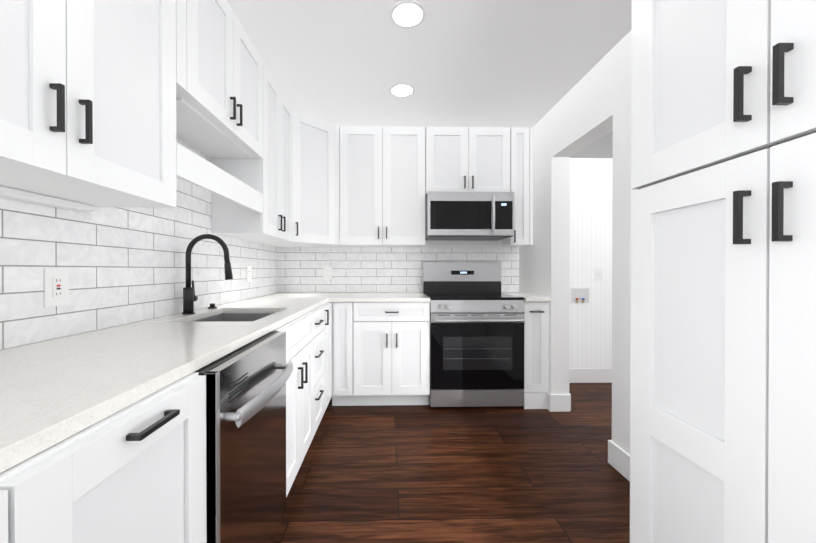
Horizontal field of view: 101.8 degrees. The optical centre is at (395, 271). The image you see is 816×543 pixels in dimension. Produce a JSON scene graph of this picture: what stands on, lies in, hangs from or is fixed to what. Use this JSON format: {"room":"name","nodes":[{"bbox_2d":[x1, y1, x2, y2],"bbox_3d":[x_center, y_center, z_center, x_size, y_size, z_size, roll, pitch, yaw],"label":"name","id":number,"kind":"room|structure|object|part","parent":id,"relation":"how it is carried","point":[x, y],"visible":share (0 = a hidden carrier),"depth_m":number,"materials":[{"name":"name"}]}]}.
{"room":"kitchen","nodes":[
{"label":"kitchen","id":0,"kind":"room"},
{"bbox_2d":[3,296,260,349],"bbox_3d":[-1.197,-0.083,0.973,0.150,2.440,4.950,0,0,-1],"label":"wall","id":1,"kind":"structure","parent":0,"point":[105,328],"depth_m":1.25,"materials":[{"name":"white paint"}]},
{"bbox_2d":[0,0,176,210],"bbox_3d":[-0.943,-0.754,0.795,0.351,1.092,0.832,0,0,-1],"label":"upper cabinet","id":2,"kind":"object","parent":1,"relation":"attached to","point":[87,102],"depth_m":0.89,"materials":[{"name":"white paint"}]},
{"bbox_3d":[-1.084,-0.220,0.795,0.043,0.023,0.792,0,0,-1],"label":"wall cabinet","id":3,"kind":"part","parent":2,"relation":"part of","materials":[{"name":"white wood"}]},
{"bbox_2d":[0,137,279,349],"bbox_3d":[-1.125,-0.237,1.323,0.008,0.913,3.949,0,0,-1],"label":"tile backsplash","id":4,"kind":"structure","parent":1,"relation":"attached to","point":[125,265],"depth_m":1.33,"materials":[{"name":"white tile"}]},
{"bbox_2d":[44,268,68,306],"bbox_3d":[-1.111,0.051,1.090,0.009,0.124,0.078,0,0,-1],"label":"outlet","id":5,"kind":"object","parent":4,"relation":"attached to","point":[56,286],"visible":1,"depth_m":1.08,"materials":[{"name":"white plastic"}]},
{"bbox_2d":[247,266,250,281],"bbox_3d":[-1.140,0.019,2.590,0.008,0.124,0.078,0,0,-1],"label":"electrical outlet","id":6,"kind":"object","parent":4,"relation":"attached to","point":[248,273],"visible":1,"depth_m":2.58,"materials":[{"name":"white plastic"}]},
{"bbox_2d":[176,0,262,158],"bbox_3d":[-0.959,-0.994,1.629,0.351,0.620,0.835,0,0,-1],"label":"upper cabinet","id":7,"kind":"object","parent":1,"relation":"attached to","point":[219,87],"visible":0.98,"depth_m":1.59,"materials":[{"name":"white paint"}]},
{"bbox_2d":[176,142,262,213],"bbox_3d":[-0.819,-0.416,1.634,0.019,0.120,0.834,0,0,-1],"label":"shelf","id":8,"kind":"object","parent":1,"relation":"attached to","point":[195,169],"visible":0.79,"depth_m":1.48,"materials":[{"name":"white paint"}]},
{"bbox_2d":[211,62,292,241],"bbox_3d":[-0.973,-0.774,2.369,0.351,1.068,0.640,0,0,-1],"label":"upper cabinet","id":9,"kind":"object","parent":1,"relation":"attached to","point":[269,175],"visible":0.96,"depth_m":2.19,"materials":[{"name":"white paint"}]},
{"bbox_2d":[257,110,338,246],"bbox_3d":[-0.851,-0.777,2.991,0.620,1.068,0.620,0,0,-1],"label":"upper cabinet","id":10,"kind":"object","parent":1,"relation":"attached to","point":[313,182],"visible":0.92,"depth_m":2.84,"materials":[{"name":"white paint"}]},
{"bbox_2d":[227,0,631,127],"bbox_3d":[1.152,-1.318,1.013,4.850,0.030,4.950,0,0,-1],"label":"ceiling","id":11,"kind":"structure","parent":0,"point":[496,63],"depth_m":2.00,"materials":[{"name":"white paint"}]},
{"bbox_2d":[389,83,414,96],"bbox_3d":[0.050,-1.308,2.397,0.184,0.004,0.184,0,0,-1],"label":"recessed light","id":12,"kind":"object","parent":11,"relation":"in","point":[402,90],"visible":1,"depth_m":2.39,"materials":[{"name":"white paint"}]},
{"bbox_2d":[390,0,425,28],"bbox_3d":[0.064,-1.304,1.687,0.184,0.004,0.184,0,0,-1],"label":"recessed light","id":13,"kind":"object","parent":11,"relation":"in","point":[406,14],"visible":1,"depth_m":1.68,"materials":[{"name":"white paint"}]},
{"bbox_2d":[272,368,629,542],"bbox_3d":[1.152,1.089,1.024,4.850,0.195,4.950,0,0,-1],"label":"floor","id":14,"kind":"structure","parent":0,"point":[557,470],"depth_m":1.83,"materials":[{"name":"brown wood"}]},
{"bbox_2d":[0,490,7,542],"bbox_3d":[-0.767,0.699,-0.021,0.670,0.883,0.838,0,0,-1],"label":"base cabinet","id":15,"kind":"object","parent":14,"relation":"on","point":[3,516],"visible":1,"depth_m":0.40,"materials":[{"name":"white paint"}]},
{"bbox_2d":[0,293,335,472],"bbox_3d":[-0.806,0.235,1.417,0.630,0.030,3.760,0,0,-1],"label":"countertop","id":16,"kind":"structure","parent":15,"relation":"on","point":[54,391],"depth_m":0.79,"materials":[{"name":"stone"}]},
{"bbox_2d":[182,234,232,314],"bbox_3d":[-0.967,0.012,1.723,0.256,0.410,0.090,0,0,-1],"label":"faucet","id":17,"kind":"object","parent":16,"relation":"on","point":[190,297],"visible":1,"depth_m":1.70,"materials":[{"name":"black metal"}]},
{"bbox_2d":[208,303,216,308],"bbox_3d":[-1.077,0.202,1.952,0.048,0.028,0.048,0,0,-1],"label":"button","id":18,"kind":"object","parent":16,"relation":"on","point":[212,306],"visible":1,"depth_m":1.94,"materials":[{"name":"black metal"}]},
{"bbox_2d":[191,313,273,321],"bbox_3d":[-0.824,0.349,1.715,0.409,0.200,0.539,0,0,-1],"label":"sink bowl","id":19,"kind":"object","parent":16,"relation":"attached to","point":[236,317],"visible":0.04,"depth_m":1.97,"materials":[{"name":"silver metal"}]},
{"bbox_2d":[0,372,206,542],"bbox_3d":[-0.779,0.696,0.615,0.670,0.883,0.431,0,0,-1],"label":"base cabinet","id":20,"kind":"object","parent":14,"relation":"on","point":[135,472],"visible":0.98,"depth_m":0.59,"materials":[{"name":"white paint"}]},
{"bbox_2d":[195,331,292,542],"bbox_3d":[-0.746,0.693,1.124,0.698,0.876,0.577,0,0,-1],"label":"dishwasher","id":21,"kind":"object","parent":14,"relation":"on","point":[246,443],"visible":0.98,"depth_m":1.02,"materials":[{"name":"silver metal"}]},
{"bbox_2d":[273,312,313,496],"bbox_3d":[-0.801,0.691,1.716,0.670,0.883,0.602,0,0,-1],"label":"base cabinet","id":22,"kind":"object","parent":14,"relation":"on","point":[299,331],"visible":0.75,"depth_m":1.68,"materials":[{"name":"white paint"}]},
{"bbox_2d":[309,306,323,434],"bbox_3d":[-0.810,0.689,2.178,0.670,0.883,0.318,0,0,-1],"label":"base cabinet","id":23,"kind":"object","parent":14,"relation":"on","point":[318,312],"visible":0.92,"depth_m":2.17,"materials":[{"name":"white paint"}]},
{"bbox_2d":[321,305,328,412],"bbox_3d":[-0.814,0.688,2.399,0.670,0.883,0.120,0,0,-1],"label":"base cabinet","id":24,"kind":"object","parent":14,"relation":"on","point":[326,317],"visible":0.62,"depth_m":2.42,"materials":[{"name":"white paint"}]},
{"bbox_2d":[323,302,331,405],"bbox_3d":[-0.837,0.685,2.884,0.644,0.883,0.846,0,0,-1],"label":"base cabinet","id":25,"kind":"object","parent":14,"relation":"on","point":[329,355],"visible":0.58,"depth_m":2.60,"materials":[{"name":"white paint"}]},
{"bbox_2d":[268,293,315,296],"bbox_3d":[-0.852,0.227,2.970,0.360,0.030,0.654,0,0,-1],"label":"countertop","id":26,"kind":"structure","parent":25,"relation":"on","point":[276,294],"depth_m":2.93,"materials":[{"name":"stone"}]},
{"bbox_2d":[330,302,353,405],"bbox_3d":[-0.442,0.685,3.001,0.185,0.883,0.630,0,0,-1],"label":"base cabinet","id":27,"kind":"object","parent":14,"relation":"on","point":[342,353],"visible":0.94,"depth_m":2.69,"materials":[{"name":"white paint"}]},
{"bbox_2d":[353,302,429,405],"bbox_3d":[-0.035,0.685,2.996,0.625,0.883,0.656,0,0,-1],"label":"base cabinet","id":28,"kind":"object","parent":14,"relation":"on","point":[391,353],"visible":0.98,"depth_m":2.70,"materials":[{"name":"white paint"}]},
{"bbox_2d":[332,293,429,301],"bbox_3d":[-0.123,0.227,2.984,0.799,0.030,0.654,0,0,-1],"label":"countertop","id":29,"kind":"structure","parent":28,"relation":"on","point":[340,297],"depth_m":2.72,"materials":[{"name":"stone"}]},
{"bbox_2d":[423,262,524,407],"bbox_3d":[0.664,0.519,2.977,0.766,1.214,0.698,0,0,-1],"label":"range","id":30,"kind":"object","parent":14,"relation":"on","point":[476,337],"visible":0.98,"depth_m":2.69,"materials":[{"name":"silver metal"}]},
{"bbox_2d":[523,392,546,408],"bbox_3d":[1.149,1.060,2.726,0.187,0.134,0.023,0,0,-1],"label":"toe kick","id":31,"kind":"object","parent":14,"relation":"on","point":[535,400],"visible":0.92,"depth_m":2.71,"materials":[{"name":"white paint"}]},
{"bbox_2d":[523,301,547,392],"bbox_3d":[1.150,0.627,3.018,0.202,0.769,0.656,0,0,-1],"label":"base cabinet","id":32,"kind":"object","parent":14,"relation":"on","point":[535,346],"visible":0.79,"depth_m":2.72,"materials":[{"name":"white paint"}]},
{"bbox_2d":[501,292,549,301],"bbox_3d":[1.151,0.227,3.010,0.201,0.030,0.652,0,0,-1],"label":"countertop","id":33,"kind":"structure","parent":32,"relation":"on","point":[531,298],"depth_m":2.72,"materials":[{"name":"stone"}]},
{"bbox_3d":[1.152,1.064,1.024,4.550,0.145,4.650,0,0,-1],"label":"baseboard trim","id":34,"kind":"part","parent":14,"relation":"part of","materials":[{"name":"white paint"}]},
{"bbox_2d":[630,0,815,542],"bbox_3d":[0.983,-0.079,0.265,0.646,2.437,1.380,0,0,-1],"label":"pantry","id":35,"kind":"object","parent":14,"relation":"on","point":[723,304],"visible":1,"depth_m":0.69,"materials":[{"name":"white paint"}]},
{"bbox_2d":[406,158,612,367],"bbox_3d":[1.180,-0.095,3.414,4.700,2.440,0.162,0,0,-1],"label":"wall","id":36,"kind":"structure","parent":0,"point":[590,335],"depth_m":3.35,"materials":[{"name":"white paint"}]},
{"bbox_2d":[335,126,342,246],"bbox_3d":[-0.530,-0.778,3.144,0.045,1.068,0.325,0,0,-1],"label":"upper cabinet","id":37,"kind":"object","parent":36,"relation":"attached to","point":[337,185],"visible":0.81,"depth_m":2.98,"materials":[{"name":"white paint"}]},
{"bbox_2d":[340,126,424,246],"bbox_3d":[-0.117,-0.778,3.139,0.779,1.068,0.351,0,0,-1],"label":"upper cabinet","id":38,"kind":"object","parent":36,"relation":"attached to","point":[382,186],"visible":1,"depth_m":3.00,"materials":[{"name":"white paint"}]},
{"bbox_2d":[280,247,518,292],"bbox_3d":[0.054,-0.017,3.317,2.383,0.454,0.008,0,0,-1],"label":"tile backsplash","id":39,"kind":"structure","parent":36,"relation":"attached to","point":[354,269],"depth_m":3.31,"materials":[{"name":"white tile"}]},
{"bbox_2d":[324,267,331,278],"bbox_3d":[-0.673,0.016,3.295,0.078,0.124,0.008,0,0,-1],"label":"electrical outlet","id":40,"kind":"object","parent":39,"relation":"attached to","point":[327,272],"visible":1,"depth_m":3.29,"materials":[{"name":"white plastic"}]},
{"bbox_2d":[425,127,509,195],"bbox_3d":[0.660,-1.008,3.154,0.772,0.608,0.351,0,0,-1],"label":"upper cabinet","id":41,"kind":"object","parent":36,"relation":"attached to","point":[467,159],"visible":0.83,"depth_m":3.01,"materials":[{"name":"white paint"}]},
{"bbox_2d":[425,191,513,240],"bbox_3d":[0.661,-0.505,3.090,0.762,0.393,0.480,0,0,-1],"label":"microwave","id":42,"kind":"object","parent":41,"relation":"attached to","point":[469,216],"visible":1,"depth_m":2.91,"materials":[{"name":"silver metal"}]},
{"bbox_2d":[499,127,528,246],"bbox_3d":[1.134,-0.778,3.164,0.172,1.068,0.351,0,0,-1],"label":"upper cabinet","id":43,"kind":"object","parent":36,"relation":"attached to","point":[519,162],"visible":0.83,"depth_m":3.02,"materials":[{"name":"white paint"}]},
{"bbox_2d":[520,127,532,246],"bbox_3d":[1.234,-0.778,3.179,0.027,1.068,0.325,0,0,-1],"label":"strip","id":44,"kind":"object","parent":36,"relation":"attached to","point":[530,185],"visible":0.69,"depth_m":3.02,"materials":[{"name":"white paint"}]},
{"bbox_2d":[570,287,589,303],"bbox_3d":[1.865,0.243,3.335,0.205,0.165,0.024,0,0,-1],"label":"washer outlet box","id":45,"kind":"object","parent":36,"relation":"attached to","point":[579,295],"visible":1,"depth_m":3.35,"materials":[{"name":"white plastic"}]},
{"bbox_2d":[594,268,601,280],"bbox_3d":[2.052,0.030,3.344,0.078,0.124,0.012,0,0,-1],"label":"light switch","id":46,"kind":"object","parent":36,"relation":"attached to","point":[598,274],"visible":1,"depth_m":3.34,"materials":[{"name":"white plastic"}]},
{"bbox_2d":[519,31,636,454],"bbox_3d":[1.367,-0.083,1.023,0.150,2.440,4.650,0,0,-1],"label":"wall","id":47,"kind":"structure","parent":0,"point":[544,264],"depth_m":2.33,"materials":[{"name":"white paint"}]},
{"bbox_2d":[570,131,612,157],"bbox_3d":[2.416,-1.222,1.988,1.983,0.169,2.748,0,0,-1],"label":"ceiling","id":48,"kind":"structure","parent":0,"point":[602,147],"depth_m":3.11,"materials":[{"name":"grey paint"}]}
]}

